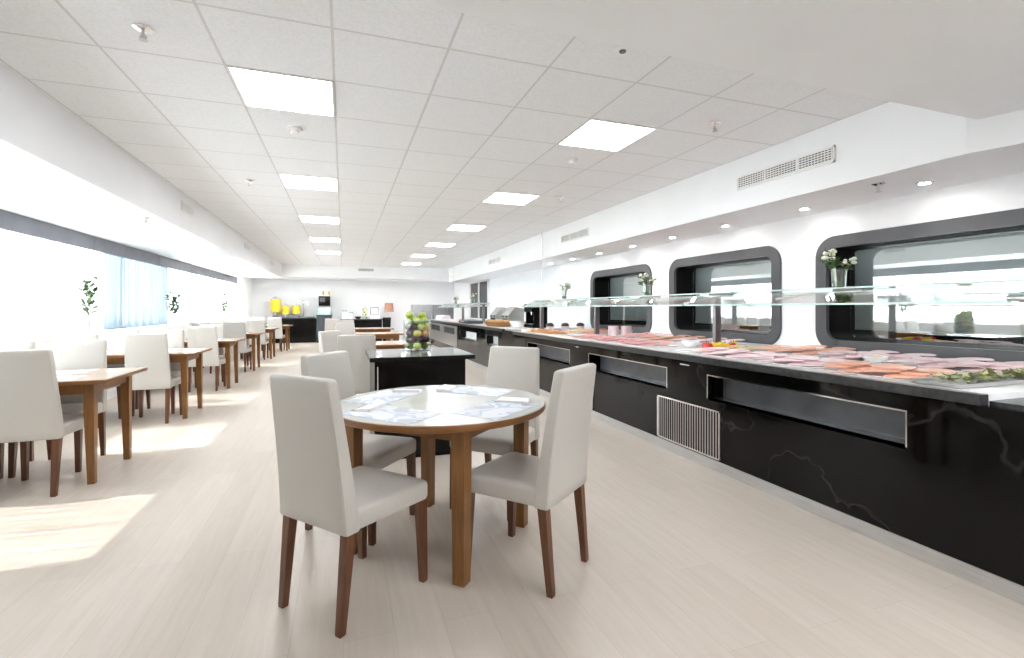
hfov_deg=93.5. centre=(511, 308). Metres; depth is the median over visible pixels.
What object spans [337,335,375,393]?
dining chair
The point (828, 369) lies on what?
serving platter
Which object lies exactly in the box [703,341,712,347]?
bell pepper
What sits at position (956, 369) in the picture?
serving platter
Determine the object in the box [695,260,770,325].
window pane
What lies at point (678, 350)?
serving platter
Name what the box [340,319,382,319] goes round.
countertop
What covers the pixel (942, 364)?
ham slice
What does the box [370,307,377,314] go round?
picture frame
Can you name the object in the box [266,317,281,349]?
dining chair
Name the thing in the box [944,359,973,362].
ham slice
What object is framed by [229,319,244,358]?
dining chair
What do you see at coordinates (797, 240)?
wall
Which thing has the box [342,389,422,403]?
placemat
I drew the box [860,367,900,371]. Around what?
slice
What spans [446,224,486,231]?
recessed light
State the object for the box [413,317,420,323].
apple
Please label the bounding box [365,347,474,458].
serving counter
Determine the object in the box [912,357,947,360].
ham slice
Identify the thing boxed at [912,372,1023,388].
serving tray
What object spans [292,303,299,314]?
dispenser
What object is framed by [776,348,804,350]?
slice
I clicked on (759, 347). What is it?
slice
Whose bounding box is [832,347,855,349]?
slice
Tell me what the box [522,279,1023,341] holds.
sneeze guard
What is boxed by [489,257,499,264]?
ceiling vent
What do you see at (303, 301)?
tap
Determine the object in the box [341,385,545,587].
round table
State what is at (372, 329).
dining table
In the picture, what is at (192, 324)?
dining chair
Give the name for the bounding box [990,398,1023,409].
countertop
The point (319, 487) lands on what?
dining chair
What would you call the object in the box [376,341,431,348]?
dining table
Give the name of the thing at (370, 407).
folded napkin
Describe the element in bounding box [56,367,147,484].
dining table
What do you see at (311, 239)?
diffuser
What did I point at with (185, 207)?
ceiling vent
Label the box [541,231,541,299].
suspension rod
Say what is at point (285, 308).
dispenser
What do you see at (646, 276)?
flower vase
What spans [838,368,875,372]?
slice
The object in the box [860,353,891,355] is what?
ham slice
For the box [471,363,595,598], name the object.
dining chair
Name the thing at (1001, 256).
window pane
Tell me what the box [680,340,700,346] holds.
bowl
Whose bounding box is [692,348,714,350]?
ham slice
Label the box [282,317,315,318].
countertop
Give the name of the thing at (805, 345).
slice
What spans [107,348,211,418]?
dining table
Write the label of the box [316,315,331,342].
countertop
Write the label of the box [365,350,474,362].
countertop
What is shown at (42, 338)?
trim
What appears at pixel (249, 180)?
sprinkler
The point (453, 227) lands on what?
diffuser
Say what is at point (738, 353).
ham slice
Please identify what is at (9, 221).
trim
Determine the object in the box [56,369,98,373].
placemat
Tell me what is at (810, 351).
slice
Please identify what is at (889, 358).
ham slice
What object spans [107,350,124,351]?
placemat
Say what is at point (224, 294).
plant
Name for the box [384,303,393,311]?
floor lamp
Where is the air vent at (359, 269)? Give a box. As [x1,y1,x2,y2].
[358,268,373,271]
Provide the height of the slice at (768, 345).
0.010 m
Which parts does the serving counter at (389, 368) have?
handle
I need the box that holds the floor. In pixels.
[0,339,1023,657]
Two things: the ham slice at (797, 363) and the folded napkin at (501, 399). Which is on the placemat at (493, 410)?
the folded napkin at (501, 399)
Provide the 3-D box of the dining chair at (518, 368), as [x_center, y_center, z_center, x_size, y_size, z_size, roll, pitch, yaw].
[-0.085,0.762,3.164,0.450,0.986,0.532,0,0,25]
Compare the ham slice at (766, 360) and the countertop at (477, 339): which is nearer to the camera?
the ham slice at (766, 360)
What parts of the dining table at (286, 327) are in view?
leg, leg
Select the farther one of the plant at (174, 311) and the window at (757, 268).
the plant at (174, 311)
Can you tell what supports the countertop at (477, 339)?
on the floor
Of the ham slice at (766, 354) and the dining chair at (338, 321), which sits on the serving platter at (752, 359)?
the ham slice at (766, 354)
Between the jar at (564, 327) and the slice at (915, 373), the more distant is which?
the jar at (564, 327)
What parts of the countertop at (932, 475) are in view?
joint panel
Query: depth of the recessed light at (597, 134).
3.96 m
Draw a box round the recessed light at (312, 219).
[298,215,339,223]
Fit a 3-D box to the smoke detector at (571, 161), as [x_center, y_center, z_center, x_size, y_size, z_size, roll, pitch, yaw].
[0.571,-1.399,4.596,0.110,0.052,0.110,0,0,-19]
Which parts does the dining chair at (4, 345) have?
leg, backrest, leg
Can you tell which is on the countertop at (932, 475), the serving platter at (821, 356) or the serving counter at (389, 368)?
the serving platter at (821, 356)
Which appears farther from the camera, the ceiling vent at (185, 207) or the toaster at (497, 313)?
the toaster at (497, 313)
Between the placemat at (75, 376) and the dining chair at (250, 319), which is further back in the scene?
the dining chair at (250, 319)
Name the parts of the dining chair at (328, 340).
backrest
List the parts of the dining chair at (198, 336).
leg, leg, backrest, leg, seat, leg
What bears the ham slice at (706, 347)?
on the serving platter at (697, 353)
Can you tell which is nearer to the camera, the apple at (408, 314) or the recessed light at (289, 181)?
the apple at (408, 314)
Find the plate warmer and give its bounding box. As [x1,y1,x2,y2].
[459,320,482,323]
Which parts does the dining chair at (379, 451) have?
leg, backrest, leg, seat, leg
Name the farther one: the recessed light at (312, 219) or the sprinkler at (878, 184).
the recessed light at (312, 219)
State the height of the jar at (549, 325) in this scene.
0.145 m
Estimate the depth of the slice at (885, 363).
3.00 m
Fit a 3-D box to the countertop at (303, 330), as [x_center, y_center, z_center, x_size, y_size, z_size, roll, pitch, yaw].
[-8.125,0.800,17.896,1.620,0.910,0.750,0,0,-19]
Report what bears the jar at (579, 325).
on the countertop at (932, 475)
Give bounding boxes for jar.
[342,311,347,318]
[546,323,553,329]
[561,323,568,330]
[576,322,583,330]
[608,326,619,335]
[621,326,632,335]
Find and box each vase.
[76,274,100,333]
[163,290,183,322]
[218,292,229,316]
[404,320,430,351]
[558,282,570,298]
[637,273,656,294]
[817,249,859,286]
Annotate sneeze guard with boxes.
[437,303,489,322]
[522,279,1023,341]
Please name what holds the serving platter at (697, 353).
on the countertop at (932, 475)
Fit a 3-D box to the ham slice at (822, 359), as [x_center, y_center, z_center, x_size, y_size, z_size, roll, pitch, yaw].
[2.192,0.351,3.269,0.210,0.010,0.176,0,0,-38]
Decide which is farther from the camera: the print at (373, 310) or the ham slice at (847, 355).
the print at (373, 310)
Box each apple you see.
[406,312,413,317]
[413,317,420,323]
[413,329,420,335]
[413,343,420,349]
[417,322,425,329]
[418,311,425,317]
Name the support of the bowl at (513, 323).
on the countertop at (477, 339)
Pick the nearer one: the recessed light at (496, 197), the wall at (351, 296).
the recessed light at (496, 197)
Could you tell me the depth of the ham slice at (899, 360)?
3.22 m
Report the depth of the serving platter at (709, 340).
5.37 m
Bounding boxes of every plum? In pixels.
[406,329,412,336]
[409,323,416,329]
[409,335,416,342]
[418,336,425,342]
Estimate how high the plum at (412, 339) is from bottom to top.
0.076 m
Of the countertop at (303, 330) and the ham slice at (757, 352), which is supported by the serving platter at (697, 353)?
the ham slice at (757, 352)
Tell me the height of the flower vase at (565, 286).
0.292 m
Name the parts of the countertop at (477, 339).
steel panel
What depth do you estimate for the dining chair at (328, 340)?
5.75 m
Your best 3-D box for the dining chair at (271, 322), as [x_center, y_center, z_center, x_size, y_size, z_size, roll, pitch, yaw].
[-6.957,0.762,14.193,0.450,0.986,0.532,0,0,-19]
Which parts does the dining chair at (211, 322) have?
backrest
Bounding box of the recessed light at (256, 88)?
[226,65,334,116]
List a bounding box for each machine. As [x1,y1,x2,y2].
[318,295,330,314]
[524,304,546,327]
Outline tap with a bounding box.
[301,300,308,317]
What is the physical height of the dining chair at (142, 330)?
0.986 m
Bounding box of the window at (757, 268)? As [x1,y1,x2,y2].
[669,246,781,344]
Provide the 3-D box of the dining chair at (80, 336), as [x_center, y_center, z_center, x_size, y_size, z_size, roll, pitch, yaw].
[-4.573,0.762,5.195,0.450,0.986,0.532,0,0,-18]
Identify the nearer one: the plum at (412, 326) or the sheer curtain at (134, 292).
the plum at (412, 326)
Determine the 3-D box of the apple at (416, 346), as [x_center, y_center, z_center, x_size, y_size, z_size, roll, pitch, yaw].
[-0.875,0.342,4.454,0.074,0.073,0.073,0,0,-41]
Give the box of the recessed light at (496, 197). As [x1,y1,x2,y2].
[483,192,539,204]
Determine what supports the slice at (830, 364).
on the serving platter at (828, 369)
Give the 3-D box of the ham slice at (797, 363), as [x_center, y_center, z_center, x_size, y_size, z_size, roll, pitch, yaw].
[1.953,0.370,3.200,0.210,0.010,0.176,0,0,-6]
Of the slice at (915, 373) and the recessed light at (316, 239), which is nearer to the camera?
the slice at (915, 373)
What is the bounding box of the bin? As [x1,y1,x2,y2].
[382,317,390,340]
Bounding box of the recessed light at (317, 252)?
[316,251,340,253]
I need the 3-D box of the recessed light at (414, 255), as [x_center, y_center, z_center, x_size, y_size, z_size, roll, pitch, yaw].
[-2.398,-1.424,13.053,0.592,0.010,0.592,0,0,-19]
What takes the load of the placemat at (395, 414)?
on the round table at (458, 429)
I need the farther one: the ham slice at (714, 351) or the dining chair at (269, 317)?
the dining chair at (269, 317)
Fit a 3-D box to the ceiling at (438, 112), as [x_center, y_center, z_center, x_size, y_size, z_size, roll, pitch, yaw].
[-2.317,-1.450,9.122,5.550,0.050,15.350,0,0,-19]
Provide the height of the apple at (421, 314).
0.073 m
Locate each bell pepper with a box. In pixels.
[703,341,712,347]
[713,341,721,346]
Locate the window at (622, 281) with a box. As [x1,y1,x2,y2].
[590,264,651,333]
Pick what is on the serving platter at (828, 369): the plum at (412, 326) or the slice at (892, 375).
the slice at (892, 375)
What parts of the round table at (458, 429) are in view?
leg, leg, leg, leg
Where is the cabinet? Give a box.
[411,305,453,330]
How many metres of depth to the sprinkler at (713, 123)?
3.69 m
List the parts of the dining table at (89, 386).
leg, leg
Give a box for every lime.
[406,342,413,349]
[421,342,428,348]
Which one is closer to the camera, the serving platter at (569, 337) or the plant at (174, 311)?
the serving platter at (569, 337)
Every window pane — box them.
[610,275,645,320]
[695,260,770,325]
[854,232,1023,336]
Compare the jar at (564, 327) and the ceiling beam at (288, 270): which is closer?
the jar at (564, 327)
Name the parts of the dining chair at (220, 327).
backrest, leg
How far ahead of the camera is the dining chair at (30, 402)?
3.17 m
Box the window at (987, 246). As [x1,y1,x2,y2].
[815,208,1023,361]
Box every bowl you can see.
[509,321,525,326]
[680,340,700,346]
[862,355,888,361]
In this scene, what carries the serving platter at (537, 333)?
on the countertop at (932, 475)
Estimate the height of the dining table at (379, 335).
0.752 m
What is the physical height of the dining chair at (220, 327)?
0.986 m
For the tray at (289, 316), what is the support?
on the countertop at (303, 330)
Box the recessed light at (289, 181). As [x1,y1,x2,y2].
[278,174,337,190]
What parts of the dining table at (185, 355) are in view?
leg, leg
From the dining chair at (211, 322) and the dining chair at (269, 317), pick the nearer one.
the dining chair at (211, 322)
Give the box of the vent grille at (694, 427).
[657,394,720,460]
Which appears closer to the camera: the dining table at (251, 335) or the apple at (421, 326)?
the apple at (421, 326)
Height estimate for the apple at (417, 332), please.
0.073 m
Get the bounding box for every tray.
[288,315,300,317]
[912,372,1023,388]
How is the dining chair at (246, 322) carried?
on the floor
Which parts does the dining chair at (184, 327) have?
backrest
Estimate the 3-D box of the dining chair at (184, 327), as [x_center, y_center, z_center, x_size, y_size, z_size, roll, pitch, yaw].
[-5.490,0.762,7.822,0.450,0.986,0.532,0,0,-18]
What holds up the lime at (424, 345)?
in the vase at (413, 349)
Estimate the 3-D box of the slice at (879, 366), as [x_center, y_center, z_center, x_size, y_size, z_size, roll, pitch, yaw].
[2.226,0.342,2.801,0.230,0.010,0.166,0,0,2]
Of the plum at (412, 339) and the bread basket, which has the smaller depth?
the plum at (412, 339)
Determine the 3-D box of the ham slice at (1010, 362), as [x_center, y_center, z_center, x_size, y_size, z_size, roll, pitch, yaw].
[3.218,0.342,3.009,0.210,0.010,0.176,0,0,5]
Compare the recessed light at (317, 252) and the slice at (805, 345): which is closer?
the slice at (805, 345)
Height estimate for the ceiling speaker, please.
0.016 m
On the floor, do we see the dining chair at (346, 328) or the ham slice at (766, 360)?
the dining chair at (346, 328)
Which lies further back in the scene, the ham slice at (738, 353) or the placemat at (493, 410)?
the ham slice at (738, 353)
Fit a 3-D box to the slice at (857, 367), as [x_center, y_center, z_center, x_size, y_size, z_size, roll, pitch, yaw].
[2.174,0.360,2.909,0.230,0.010,0.166,0,0,5]
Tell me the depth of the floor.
2.31 m
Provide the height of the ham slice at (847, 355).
0.010 m
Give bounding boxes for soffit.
[449,102,1023,282]
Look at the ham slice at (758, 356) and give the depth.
3.52 m
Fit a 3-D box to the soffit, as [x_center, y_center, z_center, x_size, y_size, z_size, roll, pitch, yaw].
[1.535,-1.265,7.953,1.050,0.660,20.000,0,0,-19]
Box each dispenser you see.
[270,296,280,315]
[282,304,288,317]
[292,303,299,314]
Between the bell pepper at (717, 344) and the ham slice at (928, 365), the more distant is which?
the bell pepper at (717, 344)
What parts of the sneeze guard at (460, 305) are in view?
glass, post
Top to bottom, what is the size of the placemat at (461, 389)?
0.002 m
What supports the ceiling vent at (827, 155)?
in the soffit
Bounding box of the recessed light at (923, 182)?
[915,181,933,184]
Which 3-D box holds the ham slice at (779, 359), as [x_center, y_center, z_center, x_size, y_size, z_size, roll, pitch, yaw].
[1.907,0.351,3.309,0.210,0.010,0.176,0,0,-4]
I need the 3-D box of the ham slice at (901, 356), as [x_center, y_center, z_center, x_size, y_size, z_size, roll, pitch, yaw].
[2.883,0.351,3.526,0.210,0.010,0.176,0,0,-8]
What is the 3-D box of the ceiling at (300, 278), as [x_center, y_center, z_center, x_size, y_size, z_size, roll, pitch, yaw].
[-5.689,-1.350,17.779,8.200,0.490,3.080,0,0,-19]
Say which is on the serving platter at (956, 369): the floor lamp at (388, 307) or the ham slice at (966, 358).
the ham slice at (966, 358)
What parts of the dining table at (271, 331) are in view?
leg, leg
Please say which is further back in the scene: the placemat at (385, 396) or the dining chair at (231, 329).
the dining chair at (231, 329)
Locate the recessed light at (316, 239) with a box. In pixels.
[309,237,340,242]
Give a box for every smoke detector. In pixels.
[287,125,302,135]
[566,157,577,164]
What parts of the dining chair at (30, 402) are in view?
leg, backrest, leg, seat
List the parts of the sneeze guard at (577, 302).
post, glass, glass, post, shelf glass, arm, post, shelf glass, arm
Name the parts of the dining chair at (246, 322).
backrest, leg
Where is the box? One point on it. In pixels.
(378, 315)
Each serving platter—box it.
[537,333,573,334]
[569,337,612,339]
[591,339,641,343]
[616,336,662,338]
[616,343,677,347]
[640,337,696,341]
[669,340,746,345]
[673,347,774,352]
[689,351,757,359]
[743,358,826,368]
[753,349,845,355]
[815,355,914,363]
[816,367,946,381]
[899,363,1018,373]
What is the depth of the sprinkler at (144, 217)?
5.15 m
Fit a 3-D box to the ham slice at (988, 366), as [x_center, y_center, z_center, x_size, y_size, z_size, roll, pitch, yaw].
[2.947,0.360,2.912,0.210,0.010,0.176,0,0,-26]
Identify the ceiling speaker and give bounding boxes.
[613,45,631,54]
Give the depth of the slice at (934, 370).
2.72 m
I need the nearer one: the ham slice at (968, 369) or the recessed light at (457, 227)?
the ham slice at (968, 369)
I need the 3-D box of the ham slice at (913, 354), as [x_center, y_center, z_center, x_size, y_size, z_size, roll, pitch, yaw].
[3.014,0.342,3.562,0.210,0.010,0.176,0,0,7]
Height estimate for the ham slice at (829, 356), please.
0.010 m
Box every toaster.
[490,307,506,319]
[502,307,523,320]
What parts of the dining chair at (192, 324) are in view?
backrest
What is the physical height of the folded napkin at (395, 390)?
0.015 m
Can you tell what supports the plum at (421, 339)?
in the vase at (413, 349)
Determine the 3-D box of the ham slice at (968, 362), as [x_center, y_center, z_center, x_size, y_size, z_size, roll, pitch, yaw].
[2.915,0.342,3.029,0.176,0.010,0.210,0,0,43]
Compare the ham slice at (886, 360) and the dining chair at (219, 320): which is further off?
the dining chair at (219, 320)
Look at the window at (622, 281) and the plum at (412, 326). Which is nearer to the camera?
the plum at (412, 326)
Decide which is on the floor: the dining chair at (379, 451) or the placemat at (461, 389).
the dining chair at (379, 451)
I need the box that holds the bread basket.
[484,321,510,326]
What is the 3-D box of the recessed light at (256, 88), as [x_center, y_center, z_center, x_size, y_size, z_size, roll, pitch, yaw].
[-1.494,-1.424,3.199,0.592,0.010,0.592,0,0,-19]
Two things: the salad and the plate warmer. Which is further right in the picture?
the salad
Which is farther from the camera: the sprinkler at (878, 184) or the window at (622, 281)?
the window at (622, 281)
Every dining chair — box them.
[0,341,35,478]
[0,349,83,496]
[8,340,106,477]
[52,334,120,418]
[101,330,138,408]
[125,333,181,423]
[132,329,183,415]
[139,327,169,389]
[166,324,191,382]
[187,326,225,392]
[188,322,211,373]
[199,324,224,385]
[203,321,222,369]
[219,320,241,358]
[224,322,251,371]
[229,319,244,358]
[229,321,248,366]
[247,320,268,359]
[250,319,265,357]
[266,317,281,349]
[267,318,284,351]
[270,373,427,638]
[300,351,415,545]
[318,330,355,394]
[325,318,339,330]
[335,322,355,334]
[337,320,353,322]
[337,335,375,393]
[450,346,539,520]
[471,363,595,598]
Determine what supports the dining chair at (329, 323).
on the floor
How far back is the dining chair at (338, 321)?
11.23 m
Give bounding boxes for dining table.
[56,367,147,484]
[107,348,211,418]
[184,338,244,388]
[246,332,264,370]
[265,328,278,358]
[266,325,292,350]
[355,327,393,340]
[355,332,403,340]
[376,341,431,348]
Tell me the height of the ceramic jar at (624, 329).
0.140 m
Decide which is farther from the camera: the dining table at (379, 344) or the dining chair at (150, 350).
the dining table at (379, 344)
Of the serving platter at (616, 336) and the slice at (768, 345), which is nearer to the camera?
the slice at (768, 345)
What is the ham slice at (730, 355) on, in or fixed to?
on the serving platter at (697, 353)
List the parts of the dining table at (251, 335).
leg, leg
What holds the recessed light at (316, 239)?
in the ceiling at (438, 112)
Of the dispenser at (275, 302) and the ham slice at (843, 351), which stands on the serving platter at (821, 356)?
the ham slice at (843, 351)
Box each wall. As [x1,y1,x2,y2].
[35,277,251,399]
[252,279,453,339]
[454,172,1023,348]
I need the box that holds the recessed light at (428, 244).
[425,243,454,246]
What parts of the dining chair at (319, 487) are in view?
leg, backrest, leg, leg, seat, leg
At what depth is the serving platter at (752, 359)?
3.36 m
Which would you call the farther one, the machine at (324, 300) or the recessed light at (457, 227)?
the machine at (324, 300)
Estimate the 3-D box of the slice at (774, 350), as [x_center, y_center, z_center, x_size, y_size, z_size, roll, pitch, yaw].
[2.344,0.370,4.215,0.230,0.010,0.166,0,0,-32]
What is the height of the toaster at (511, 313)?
0.400 m
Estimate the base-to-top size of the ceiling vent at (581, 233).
0.130 m
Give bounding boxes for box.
[369,314,379,318]
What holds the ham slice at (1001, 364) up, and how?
on the serving platter at (956, 369)
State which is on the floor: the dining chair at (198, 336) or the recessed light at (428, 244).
the dining chair at (198, 336)
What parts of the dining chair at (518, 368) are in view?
leg, leg, seat, backrest, leg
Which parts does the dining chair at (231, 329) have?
backrest, leg, leg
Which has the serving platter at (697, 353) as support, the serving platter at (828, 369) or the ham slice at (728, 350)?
the ham slice at (728, 350)
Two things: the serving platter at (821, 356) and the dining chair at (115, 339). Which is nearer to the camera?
the serving platter at (821, 356)
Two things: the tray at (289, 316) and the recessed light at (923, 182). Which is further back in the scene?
the tray at (289, 316)
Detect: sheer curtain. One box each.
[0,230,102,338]
[103,253,167,329]
[168,268,203,323]
[204,277,231,320]
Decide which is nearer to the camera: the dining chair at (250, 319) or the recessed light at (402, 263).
the dining chair at (250, 319)
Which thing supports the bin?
on the floor
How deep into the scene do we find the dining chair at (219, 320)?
11.46 m
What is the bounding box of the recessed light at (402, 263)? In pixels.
[402,263,421,264]
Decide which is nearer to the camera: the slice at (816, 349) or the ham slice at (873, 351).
the ham slice at (873, 351)
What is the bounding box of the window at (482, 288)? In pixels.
[469,279,489,319]
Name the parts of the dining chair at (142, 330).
backrest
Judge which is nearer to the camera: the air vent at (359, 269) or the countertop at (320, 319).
the air vent at (359, 269)
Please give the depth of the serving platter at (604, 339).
5.60 m
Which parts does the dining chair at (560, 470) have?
leg, seat, leg, leg, backrest, leg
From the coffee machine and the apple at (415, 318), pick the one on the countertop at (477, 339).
the coffee machine
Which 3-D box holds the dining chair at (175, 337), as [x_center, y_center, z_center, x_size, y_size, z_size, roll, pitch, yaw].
[-4.315,0.762,5.913,0.450,0.986,0.532,0,0,-20]
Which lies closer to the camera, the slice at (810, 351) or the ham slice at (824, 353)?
the ham slice at (824, 353)
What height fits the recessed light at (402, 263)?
0.010 m
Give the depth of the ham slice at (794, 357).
3.34 m
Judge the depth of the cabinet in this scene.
17.32 m
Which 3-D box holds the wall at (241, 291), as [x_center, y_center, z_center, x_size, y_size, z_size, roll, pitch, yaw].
[-5.926,0.035,6.932,0.490,2.440,23.000,0,0,-19]
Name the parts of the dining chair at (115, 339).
backrest, leg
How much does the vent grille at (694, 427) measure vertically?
0.378 m
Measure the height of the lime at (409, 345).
0.076 m
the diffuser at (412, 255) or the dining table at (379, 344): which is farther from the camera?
the diffuser at (412, 255)
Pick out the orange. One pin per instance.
(424, 332)
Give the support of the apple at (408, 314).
in the vase at (413, 349)
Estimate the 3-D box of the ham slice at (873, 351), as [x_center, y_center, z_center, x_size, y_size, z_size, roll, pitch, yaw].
[2.942,0.342,3.804,0.210,0.010,0.176,0,0,-34]
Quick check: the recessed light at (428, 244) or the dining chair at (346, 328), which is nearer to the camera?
the dining chair at (346, 328)
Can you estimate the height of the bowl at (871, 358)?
0.040 m
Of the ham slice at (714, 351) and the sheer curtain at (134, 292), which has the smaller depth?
the ham slice at (714, 351)
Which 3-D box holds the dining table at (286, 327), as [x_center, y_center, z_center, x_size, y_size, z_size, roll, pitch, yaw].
[-7.331,0.879,14.386,1.400,0.752,0.800,0,0,-19]
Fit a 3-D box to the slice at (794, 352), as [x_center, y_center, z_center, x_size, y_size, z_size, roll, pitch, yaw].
[2.431,0.370,3.985,0.230,0.010,0.166,0,0,-28]
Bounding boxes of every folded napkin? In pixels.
[57,375,74,379]
[350,403,385,411]
[392,389,425,392]
[436,384,458,390]
[495,397,529,403]
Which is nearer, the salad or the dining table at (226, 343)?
the salad
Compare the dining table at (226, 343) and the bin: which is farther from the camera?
the bin
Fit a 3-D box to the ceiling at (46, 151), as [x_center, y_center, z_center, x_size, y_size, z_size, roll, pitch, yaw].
[-5.684,-1.288,7.967,1.730,0.615,15.205,0,0,-19]
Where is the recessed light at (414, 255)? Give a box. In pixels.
[411,254,435,257]
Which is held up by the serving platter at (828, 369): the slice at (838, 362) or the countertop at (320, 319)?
the slice at (838, 362)
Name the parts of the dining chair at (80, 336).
backrest, leg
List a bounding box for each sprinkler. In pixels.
[132,23,153,42]
[140,216,150,222]
[245,179,253,185]
[709,121,720,131]
[871,182,885,192]
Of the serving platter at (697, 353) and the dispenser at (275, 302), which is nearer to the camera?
the serving platter at (697, 353)
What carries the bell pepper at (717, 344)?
on the serving platter at (678, 350)
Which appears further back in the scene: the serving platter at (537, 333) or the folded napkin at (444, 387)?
the serving platter at (537, 333)
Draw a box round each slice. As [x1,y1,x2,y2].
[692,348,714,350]
[701,352,725,353]
[703,347,728,348]
[712,351,737,352]
[725,349,749,351]
[725,354,745,357]
[735,353,757,354]
[744,355,774,357]
[746,351,774,353]
[756,346,777,348]
[758,353,787,355]
[758,359,789,361]
[767,345,790,346]
[768,349,790,351]
[772,358,804,360]
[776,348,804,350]
[785,356,818,358]
[788,362,821,365]
[791,347,816,348]
[792,352,816,353]
[801,345,826,346]
[804,350,827,352]
[804,360,828,363]
[816,349,834,350]
[817,352,844,354]
[819,358,850,361]
[822,362,855,366]
[828,350,856,352]
[829,356,859,358]
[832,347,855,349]
[835,361,869,364]
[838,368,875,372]
[847,355,861,356]
[849,366,869,368]
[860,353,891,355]
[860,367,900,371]
[863,363,900,365]
[864,359,895,361]
[870,350,899,352]
[870,365,915,368]
[884,373,925,378]
[888,357,909,359]
[889,355,920,357]
[895,359,931,362]
[899,371,941,375]
[901,353,935,355]
[907,368,954,372]
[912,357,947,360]
[918,363,955,367]
[929,362,951,363]
[938,363,979,366]
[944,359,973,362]
[954,357,994,360]
[957,360,995,364]
[961,368,1004,371]
[978,365,1020,369]
[992,363,1023,367]
[1003,361,1023,363]
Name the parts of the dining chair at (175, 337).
leg, leg, backrest, leg, seat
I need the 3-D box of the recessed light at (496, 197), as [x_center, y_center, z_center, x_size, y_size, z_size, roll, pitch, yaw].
[-0.021,-1.424,6.257,0.592,0.010,0.592,0,0,-19]
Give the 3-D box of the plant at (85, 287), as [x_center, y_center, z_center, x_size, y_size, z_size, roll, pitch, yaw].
[-5.489,-0.061,6.243,0.258,0.773,0.456,0,0,-33]
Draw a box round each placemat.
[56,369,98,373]
[58,375,87,380]
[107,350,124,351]
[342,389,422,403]
[343,405,443,424]
[437,385,513,396]
[452,400,539,419]
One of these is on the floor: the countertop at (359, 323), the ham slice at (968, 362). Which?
the countertop at (359, 323)
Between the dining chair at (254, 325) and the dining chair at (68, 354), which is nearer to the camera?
the dining chair at (68, 354)
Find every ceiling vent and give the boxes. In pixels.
[181,201,192,215]
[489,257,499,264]
[561,227,587,243]
[737,145,835,190]
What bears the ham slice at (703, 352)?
on the serving platter at (697, 353)
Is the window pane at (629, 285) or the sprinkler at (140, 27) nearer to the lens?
the sprinkler at (140, 27)
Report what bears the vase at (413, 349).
on the serving counter at (389, 368)
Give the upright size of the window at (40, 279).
1.435 m
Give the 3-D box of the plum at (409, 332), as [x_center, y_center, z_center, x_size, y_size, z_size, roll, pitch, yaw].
[-0.949,0.224,4.479,0.073,0.076,0.074,0,0,11]
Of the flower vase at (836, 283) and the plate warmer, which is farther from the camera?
the plate warmer
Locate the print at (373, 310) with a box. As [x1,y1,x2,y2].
[371,308,377,313]
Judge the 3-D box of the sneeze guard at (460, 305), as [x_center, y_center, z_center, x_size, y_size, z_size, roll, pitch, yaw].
[-1.591,0.110,14.646,0.575,0.520,4.630,0,0,-19]
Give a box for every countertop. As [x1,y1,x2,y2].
[272,317,315,342]
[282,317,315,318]
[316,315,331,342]
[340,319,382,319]
[340,319,382,340]
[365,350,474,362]
[427,319,584,370]
[502,329,1023,604]
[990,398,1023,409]
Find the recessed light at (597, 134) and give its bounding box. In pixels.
[558,119,656,151]
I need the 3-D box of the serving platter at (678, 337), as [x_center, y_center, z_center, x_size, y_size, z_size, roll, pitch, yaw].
[1.975,0.384,5.924,0.620,0.012,0.560,0,0,-19]
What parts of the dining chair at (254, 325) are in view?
backrest, leg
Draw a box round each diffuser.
[310,238,339,241]
[412,255,434,256]
[447,225,483,230]
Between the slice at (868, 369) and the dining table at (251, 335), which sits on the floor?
the dining table at (251, 335)
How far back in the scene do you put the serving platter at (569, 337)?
6.16 m
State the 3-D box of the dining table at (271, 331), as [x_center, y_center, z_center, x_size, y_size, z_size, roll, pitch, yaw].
[-6.652,0.879,12.081,1.400,0.752,0.800,0,0,-19]
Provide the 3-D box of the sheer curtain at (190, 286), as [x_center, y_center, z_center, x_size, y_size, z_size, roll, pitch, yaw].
[-7.317,-0.407,10.879,0.071,1.435,2.630,0,0,-19]
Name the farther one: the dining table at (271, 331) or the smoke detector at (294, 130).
the dining table at (271, 331)
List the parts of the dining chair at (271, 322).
backrest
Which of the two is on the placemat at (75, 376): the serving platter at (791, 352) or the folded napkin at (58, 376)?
the folded napkin at (58, 376)
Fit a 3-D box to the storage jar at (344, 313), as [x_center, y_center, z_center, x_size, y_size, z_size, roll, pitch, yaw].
[-6.358,0.245,18.328,0.200,0.320,0.200,0,0,-19]
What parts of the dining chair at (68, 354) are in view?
leg, leg, leg, backrest, seat, leg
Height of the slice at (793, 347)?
0.010 m
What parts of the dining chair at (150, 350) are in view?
leg, backrest, leg, seat, leg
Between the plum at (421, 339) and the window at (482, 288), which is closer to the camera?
the plum at (421, 339)
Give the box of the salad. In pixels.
[927,367,1023,383]
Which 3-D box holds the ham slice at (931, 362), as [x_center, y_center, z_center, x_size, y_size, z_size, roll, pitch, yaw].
[2.870,0.360,3.161,0.210,0.010,0.176,0,0,3]
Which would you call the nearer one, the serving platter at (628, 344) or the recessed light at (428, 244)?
the serving platter at (628, 344)
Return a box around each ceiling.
[0,0,889,268]
[0,62,281,277]
[248,277,448,281]
[402,0,1023,119]
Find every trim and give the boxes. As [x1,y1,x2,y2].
[0,209,236,283]
[0,319,228,341]
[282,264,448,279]
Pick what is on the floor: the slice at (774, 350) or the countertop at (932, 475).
the countertop at (932, 475)
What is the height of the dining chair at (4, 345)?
0.986 m
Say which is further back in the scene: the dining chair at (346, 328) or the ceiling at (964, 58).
the dining chair at (346, 328)
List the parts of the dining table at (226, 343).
leg, leg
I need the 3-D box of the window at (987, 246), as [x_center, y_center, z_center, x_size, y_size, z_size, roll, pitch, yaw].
[3.587,-0.140,3.946,0.622,1.100,1.900,0,0,-19]
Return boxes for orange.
[421,329,428,336]

